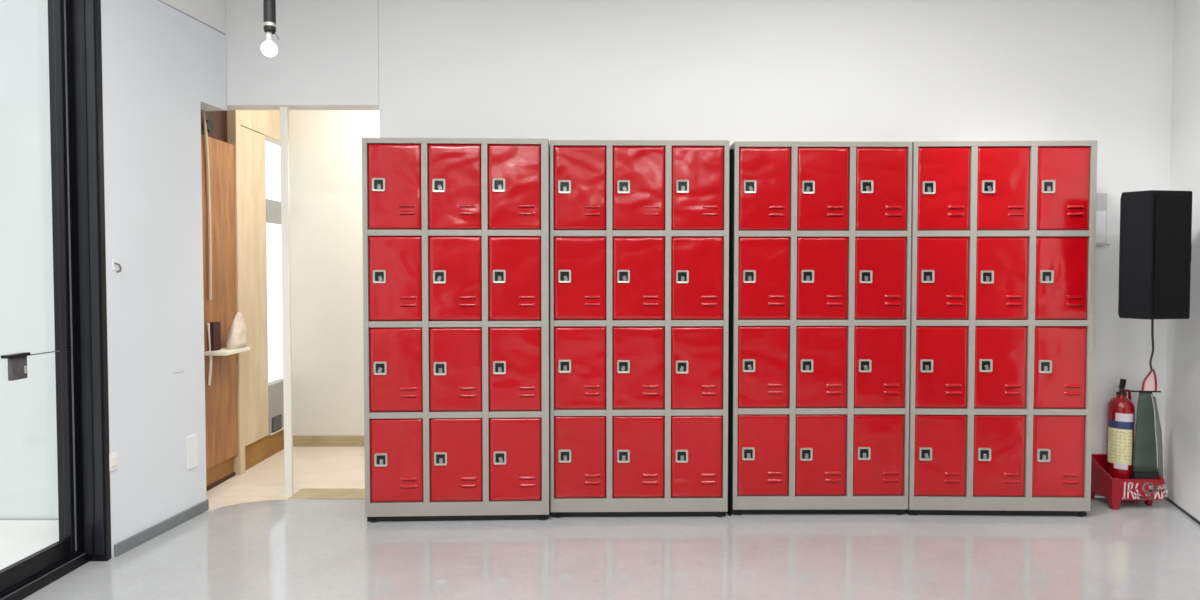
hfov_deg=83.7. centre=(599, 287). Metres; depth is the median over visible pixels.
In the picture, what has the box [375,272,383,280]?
lock
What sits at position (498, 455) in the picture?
lock
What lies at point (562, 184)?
lock
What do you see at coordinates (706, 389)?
vent
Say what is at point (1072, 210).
vent
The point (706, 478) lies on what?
vent
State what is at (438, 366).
lock
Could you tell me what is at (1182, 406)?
wall
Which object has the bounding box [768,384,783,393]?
vent
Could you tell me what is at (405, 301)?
vent
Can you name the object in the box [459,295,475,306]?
vent
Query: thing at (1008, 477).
vent
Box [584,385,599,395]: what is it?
vent
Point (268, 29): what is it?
socket
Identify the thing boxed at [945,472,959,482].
vent
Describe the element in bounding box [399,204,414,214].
vent
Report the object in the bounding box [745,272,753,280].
lock
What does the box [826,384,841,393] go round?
vent
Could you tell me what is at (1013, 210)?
vent
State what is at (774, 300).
vent
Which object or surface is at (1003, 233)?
tall cabinet
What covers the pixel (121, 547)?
baseboard
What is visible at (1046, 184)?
lock
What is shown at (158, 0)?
trim
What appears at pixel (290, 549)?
floor
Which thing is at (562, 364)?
lock
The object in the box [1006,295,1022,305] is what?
vent
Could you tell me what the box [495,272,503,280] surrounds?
lock
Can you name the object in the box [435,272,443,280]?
lock
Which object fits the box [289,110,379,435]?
wall
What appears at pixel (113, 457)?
wall socket
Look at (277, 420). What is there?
box
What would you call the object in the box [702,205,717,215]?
vent
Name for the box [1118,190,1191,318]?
loudspeaker
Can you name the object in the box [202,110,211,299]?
trim
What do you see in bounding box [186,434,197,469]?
wall plate
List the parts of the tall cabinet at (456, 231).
lock plate, lock plate, lock plate, lock plate, door, door, door, door, lock plate, lock plate, lock plate, lock plate, door, door, door, door, lock plate, lock plate, lock plate, lock plate, door, door, door, door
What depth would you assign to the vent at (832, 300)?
3.38 m
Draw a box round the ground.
[0,520,58,569]
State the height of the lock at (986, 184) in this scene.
0.048 m
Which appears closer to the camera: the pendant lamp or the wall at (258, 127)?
the pendant lamp
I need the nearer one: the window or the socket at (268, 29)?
the socket at (268, 29)
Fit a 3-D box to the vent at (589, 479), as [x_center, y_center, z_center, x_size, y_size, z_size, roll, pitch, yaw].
[-0.038,0.963,3.364,0.082,0.055,0.008,0,2,-1]
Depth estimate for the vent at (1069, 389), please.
3.37 m
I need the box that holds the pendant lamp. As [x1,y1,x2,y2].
[261,0,278,56]
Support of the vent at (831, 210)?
attached to the tall cabinet at (822, 229)
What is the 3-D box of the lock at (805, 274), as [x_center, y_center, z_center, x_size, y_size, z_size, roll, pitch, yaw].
[1.045,-0.057,3.373,0.046,0.048,0.001,0,2,0]
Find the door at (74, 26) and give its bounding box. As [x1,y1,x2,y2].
[0,0,111,599]
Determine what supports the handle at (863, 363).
on the tall cabinet at (822, 229)
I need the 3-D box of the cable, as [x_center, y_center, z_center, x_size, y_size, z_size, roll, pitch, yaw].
[2.684,0.282,3.257,0.015,0.282,0.395,1,2,39]
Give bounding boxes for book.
[210,322,220,350]
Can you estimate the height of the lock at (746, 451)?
0.048 m
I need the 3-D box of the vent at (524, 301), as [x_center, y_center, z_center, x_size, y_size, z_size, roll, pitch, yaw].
[-0.360,0.066,3.302,0.082,0.055,0.008,0,2,-2]
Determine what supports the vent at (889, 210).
attached to the tall cabinet at (822, 229)
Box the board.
[727,149,733,515]
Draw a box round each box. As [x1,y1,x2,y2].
[272,414,281,432]
[1096,193,1108,245]
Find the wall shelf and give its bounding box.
[205,323,249,384]
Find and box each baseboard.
[0,519,58,519]
[114,500,208,556]
[293,436,363,445]
[1164,496,1199,524]
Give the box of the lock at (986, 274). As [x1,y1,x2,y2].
[983,272,991,281]
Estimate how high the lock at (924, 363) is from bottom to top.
0.048 m
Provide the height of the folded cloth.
0.207 m
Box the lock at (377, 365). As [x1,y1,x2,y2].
[376,364,384,372]
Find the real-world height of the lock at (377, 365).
0.048 m
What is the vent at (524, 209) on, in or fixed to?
attached to the tall cabinet at (456, 231)
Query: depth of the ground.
3.13 m
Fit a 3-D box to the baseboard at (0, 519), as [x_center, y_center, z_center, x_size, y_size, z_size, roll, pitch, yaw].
[-4.670,1.160,3.351,4.660,0.006,0.004,0,2,0]
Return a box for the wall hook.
[112,259,121,272]
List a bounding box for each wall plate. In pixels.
[172,343,184,372]
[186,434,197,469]
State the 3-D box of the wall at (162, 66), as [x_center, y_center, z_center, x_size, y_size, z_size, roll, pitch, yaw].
[-2.132,-0.361,3.265,0.120,3.050,0.794,0,2,7]
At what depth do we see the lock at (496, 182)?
3.28 m
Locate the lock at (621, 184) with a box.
[619,182,627,190]
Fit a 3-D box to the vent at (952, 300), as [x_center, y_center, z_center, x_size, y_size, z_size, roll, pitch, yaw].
[1.786,0.064,3.367,0.082,0.055,0.008,0,2,1]
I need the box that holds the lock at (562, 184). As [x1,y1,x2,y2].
[560,182,568,190]
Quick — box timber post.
[227,110,244,474]
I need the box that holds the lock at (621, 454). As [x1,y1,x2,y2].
[619,452,627,460]
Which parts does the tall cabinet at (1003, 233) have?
lock plate, lock plate, lock plate, lock plate, door, door, door, door, lock plate, lock plate, lock plate, lock plate, door, door, panel, door, door, lock plate, lock plate, lock plate, lock plate, door, door, door, door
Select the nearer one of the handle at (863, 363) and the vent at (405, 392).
the vent at (405, 392)
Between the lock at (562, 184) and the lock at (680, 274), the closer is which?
the lock at (562, 184)
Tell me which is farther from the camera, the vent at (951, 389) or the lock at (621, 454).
the vent at (951, 389)
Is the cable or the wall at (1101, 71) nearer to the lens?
the cable
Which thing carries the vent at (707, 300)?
attached to the tall cabinet at (639, 229)
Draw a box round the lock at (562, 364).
[560,362,568,370]
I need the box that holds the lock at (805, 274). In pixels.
[803,272,811,280]
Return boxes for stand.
[1091,454,1167,509]
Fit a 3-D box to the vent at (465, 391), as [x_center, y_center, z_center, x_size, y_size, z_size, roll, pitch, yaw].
[-0.651,0.515,3.304,0.082,0.055,0.008,0,2,-2]
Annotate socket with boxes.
[109,451,117,471]
[264,25,275,33]
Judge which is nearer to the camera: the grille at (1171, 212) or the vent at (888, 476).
the grille at (1171, 212)
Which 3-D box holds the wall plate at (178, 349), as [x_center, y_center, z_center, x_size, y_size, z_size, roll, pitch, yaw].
[-2.069,0.347,3.288,0.004,0.138,0.076,0,2,7]
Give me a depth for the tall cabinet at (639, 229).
3.35 m
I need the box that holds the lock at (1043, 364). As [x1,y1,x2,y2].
[1041,362,1049,370]
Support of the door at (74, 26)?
in the wall at (162, 66)
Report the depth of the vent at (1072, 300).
3.35 m
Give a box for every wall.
[0,0,58,518]
[101,0,226,557]
[224,0,378,109]
[240,110,283,470]
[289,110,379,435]
[378,0,1173,496]
[1164,0,1199,520]
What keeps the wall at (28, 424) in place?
on the ground
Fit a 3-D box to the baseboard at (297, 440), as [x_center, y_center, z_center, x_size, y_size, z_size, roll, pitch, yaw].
[-0.945,1.089,4.752,2.490,0.075,0.014,0,2,0]
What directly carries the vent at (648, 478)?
attached to the tall cabinet at (639, 229)
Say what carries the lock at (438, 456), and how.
on the tall cabinet at (456, 231)
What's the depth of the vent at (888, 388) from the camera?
3.39 m
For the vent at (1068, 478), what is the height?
0.055 m
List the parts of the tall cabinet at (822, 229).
lock plate, lock plate, lock plate, lock plate, door, door, door, door, lock plate, lock plate, lock plate, lock plate, door, door, door, door, lock plate, lock plate, lock plate, lock plate, door, door, door, door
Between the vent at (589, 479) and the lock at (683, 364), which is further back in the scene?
the vent at (589, 479)
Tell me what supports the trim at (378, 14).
attached to the wall at (1101, 71)
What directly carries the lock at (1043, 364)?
on the tall cabinet at (1003, 233)
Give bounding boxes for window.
[266,199,283,434]
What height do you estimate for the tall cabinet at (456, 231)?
1.893 m
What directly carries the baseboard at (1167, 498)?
attached to the wall at (1182, 406)
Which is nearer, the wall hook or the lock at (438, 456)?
the wall hook
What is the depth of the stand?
3.49 m
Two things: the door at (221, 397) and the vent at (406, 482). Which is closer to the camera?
the vent at (406, 482)
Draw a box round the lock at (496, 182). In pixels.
[494,180,502,189]
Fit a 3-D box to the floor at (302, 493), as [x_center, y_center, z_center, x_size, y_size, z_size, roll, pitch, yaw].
[-1.152,1.151,3.739,1.100,0.004,0.165,0,2,0]
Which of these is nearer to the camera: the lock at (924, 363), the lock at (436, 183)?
the lock at (436, 183)
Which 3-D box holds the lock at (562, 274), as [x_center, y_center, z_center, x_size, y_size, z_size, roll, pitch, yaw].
[-0.176,-0.056,3.337,0.046,0.048,0.001,0,2,-1]
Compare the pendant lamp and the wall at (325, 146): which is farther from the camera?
the wall at (325, 146)
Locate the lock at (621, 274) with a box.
[619,272,627,280]
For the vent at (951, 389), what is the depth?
3.38 m
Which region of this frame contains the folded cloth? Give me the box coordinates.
[226,312,246,348]
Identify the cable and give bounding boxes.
[1149,319,1153,369]
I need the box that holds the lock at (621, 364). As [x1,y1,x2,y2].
[619,362,627,370]
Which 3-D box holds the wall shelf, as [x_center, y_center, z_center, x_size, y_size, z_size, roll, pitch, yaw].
[-2.138,0.371,3.851,0.125,0.351,0.254,0,2,0]
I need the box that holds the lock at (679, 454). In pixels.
[677,452,685,460]
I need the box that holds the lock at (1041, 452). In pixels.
[1039,451,1047,459]
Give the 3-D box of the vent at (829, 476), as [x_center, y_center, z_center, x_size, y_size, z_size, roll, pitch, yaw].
[1.183,0.962,3.400,0.082,0.055,0.008,0,2,0]
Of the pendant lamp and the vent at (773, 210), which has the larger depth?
the vent at (773, 210)
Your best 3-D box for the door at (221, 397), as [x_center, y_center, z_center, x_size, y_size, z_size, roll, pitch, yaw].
[-2.425,-0.149,3.772,0.450,2.600,0.550,0,2,0]
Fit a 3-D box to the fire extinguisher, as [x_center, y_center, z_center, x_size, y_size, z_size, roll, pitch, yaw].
[2.794,0.791,3.595,0.120,0.603,0.121,1,2,33]
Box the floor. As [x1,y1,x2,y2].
[22,446,1199,599]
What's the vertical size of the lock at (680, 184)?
0.048 m
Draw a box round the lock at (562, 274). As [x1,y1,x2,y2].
[560,272,568,280]
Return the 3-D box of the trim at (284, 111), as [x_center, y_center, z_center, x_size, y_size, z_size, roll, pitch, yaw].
[-1.715,0.087,3.668,0.041,2.134,0.020,0,2,0]
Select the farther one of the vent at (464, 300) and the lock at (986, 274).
the lock at (986, 274)
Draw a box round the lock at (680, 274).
[678,272,686,280]
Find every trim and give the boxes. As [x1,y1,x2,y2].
[158,0,222,33]
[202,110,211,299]
[280,107,292,496]
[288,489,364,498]
[378,14,378,92]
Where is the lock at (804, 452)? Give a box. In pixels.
[802,450,810,458]
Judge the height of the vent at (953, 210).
0.055 m
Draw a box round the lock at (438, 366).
[436,364,444,372]
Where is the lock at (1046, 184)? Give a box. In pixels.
[1044,182,1052,190]
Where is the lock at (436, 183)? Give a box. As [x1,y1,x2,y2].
[434,181,442,189]
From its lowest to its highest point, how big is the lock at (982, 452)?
0.048 m
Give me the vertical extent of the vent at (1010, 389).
0.055 m
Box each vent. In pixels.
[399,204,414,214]
[400,296,415,306]
[400,387,416,397]
[401,477,416,487]
[459,204,474,214]
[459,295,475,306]
[460,386,475,397]
[460,477,476,487]
[519,204,534,214]
[519,296,534,306]
[519,386,534,396]
[519,476,535,486]
[584,205,599,215]
[584,295,599,305]
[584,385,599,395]
[584,474,600,484]
[643,295,658,305]
[643,385,658,395]
[643,473,658,483]
[644,205,658,215]
[701,473,716,483]
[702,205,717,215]
[702,295,717,305]
[702,385,716,394]
[767,472,782,482]
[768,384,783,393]
[769,206,784,215]
[769,295,784,305]
[825,472,840,481]
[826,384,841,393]
[827,206,843,215]
[827,295,841,305]
[883,471,898,481]
[884,384,899,393]
[885,206,901,215]
[885,295,900,305]
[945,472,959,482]
[946,384,961,394]
[947,295,962,305]
[948,205,963,215]
[1004,473,1019,482]
[1005,384,1020,394]
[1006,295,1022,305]
[1008,205,1023,215]
[1063,473,1078,483]
[1064,384,1080,394]
[1067,205,1083,215]
[1067,295,1081,305]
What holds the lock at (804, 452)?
on the tall cabinet at (822, 229)
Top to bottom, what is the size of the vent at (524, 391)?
0.055 m
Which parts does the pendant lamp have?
stem, bulb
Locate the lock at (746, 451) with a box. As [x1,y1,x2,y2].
[744,449,752,457]
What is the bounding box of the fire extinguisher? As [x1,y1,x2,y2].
[1106,379,1134,478]
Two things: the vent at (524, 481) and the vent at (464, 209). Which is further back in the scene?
the vent at (524, 481)
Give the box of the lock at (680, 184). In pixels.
[678,182,686,190]
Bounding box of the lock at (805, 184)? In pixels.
[804,183,812,191]
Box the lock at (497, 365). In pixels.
[495,363,503,371]
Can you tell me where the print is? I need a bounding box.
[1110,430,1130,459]
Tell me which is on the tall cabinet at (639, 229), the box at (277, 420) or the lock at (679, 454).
the lock at (679, 454)
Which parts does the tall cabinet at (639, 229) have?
lock plate, lock plate, lock plate, lock plate, door, door, door, door, lock plate, lock plate, lock plate, lock plate, door, door, door, door, lock plate, lock plate, lock plate, lock plate, door, door, door, door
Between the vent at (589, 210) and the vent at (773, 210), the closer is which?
the vent at (589, 210)
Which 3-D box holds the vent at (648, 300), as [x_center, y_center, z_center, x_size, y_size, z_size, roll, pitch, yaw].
[0.255,0.065,3.343,0.082,0.055,0.008,0,2,-1]
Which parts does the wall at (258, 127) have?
panel, panel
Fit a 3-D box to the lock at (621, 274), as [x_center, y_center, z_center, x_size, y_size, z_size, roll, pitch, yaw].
[0.117,-0.056,3.340,0.046,0.048,0.001,0,2,-1]
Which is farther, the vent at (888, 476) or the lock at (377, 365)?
the vent at (888, 476)
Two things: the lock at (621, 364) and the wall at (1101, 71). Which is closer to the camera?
the lock at (621, 364)
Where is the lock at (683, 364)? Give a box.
[678,362,685,371]
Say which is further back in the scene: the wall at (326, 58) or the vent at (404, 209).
the wall at (326, 58)
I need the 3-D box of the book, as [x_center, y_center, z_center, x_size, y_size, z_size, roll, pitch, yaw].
[-2.175,0.275,3.786,0.025,0.160,0.070,0,2,0]
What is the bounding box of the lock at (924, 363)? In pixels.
[922,361,930,369]
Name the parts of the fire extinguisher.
lever handle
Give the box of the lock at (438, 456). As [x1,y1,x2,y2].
[436,454,444,462]
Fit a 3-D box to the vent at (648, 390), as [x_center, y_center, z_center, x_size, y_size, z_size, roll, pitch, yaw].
[0.255,0.514,3.355,0.082,0.055,0.008,0,2,-1]
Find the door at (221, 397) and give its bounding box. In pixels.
[201,110,237,491]
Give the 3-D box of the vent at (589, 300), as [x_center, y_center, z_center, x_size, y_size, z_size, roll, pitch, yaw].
[-0.038,0.065,3.340,0.082,0.055,0.008,0,2,-1]
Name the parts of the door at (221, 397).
niche knob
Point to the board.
(730, 341)
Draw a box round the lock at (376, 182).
[374,180,382,188]
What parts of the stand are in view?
leg, panel, leg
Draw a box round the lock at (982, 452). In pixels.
[980,450,988,458]
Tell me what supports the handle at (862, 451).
on the tall cabinet at (822, 229)
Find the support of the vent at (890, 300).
attached to the tall cabinet at (822, 229)
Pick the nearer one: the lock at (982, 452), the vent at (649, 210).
the vent at (649, 210)
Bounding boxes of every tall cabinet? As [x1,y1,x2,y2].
[362,138,550,522]
[550,140,728,517]
[729,141,911,514]
[907,141,1097,516]
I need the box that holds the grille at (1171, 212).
[1153,194,1190,314]
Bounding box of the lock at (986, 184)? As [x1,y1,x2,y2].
[984,182,992,190]
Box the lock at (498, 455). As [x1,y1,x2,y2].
[495,453,503,461]
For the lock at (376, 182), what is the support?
on the tall cabinet at (456, 231)
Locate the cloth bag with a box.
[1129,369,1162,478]
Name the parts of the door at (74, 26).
track rail, latch rod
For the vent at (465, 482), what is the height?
0.055 m
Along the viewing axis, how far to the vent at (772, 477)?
3.40 m
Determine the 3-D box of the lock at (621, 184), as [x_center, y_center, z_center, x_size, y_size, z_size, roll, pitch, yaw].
[0.117,-0.501,3.328,0.046,0.048,0.001,0,2,-1]

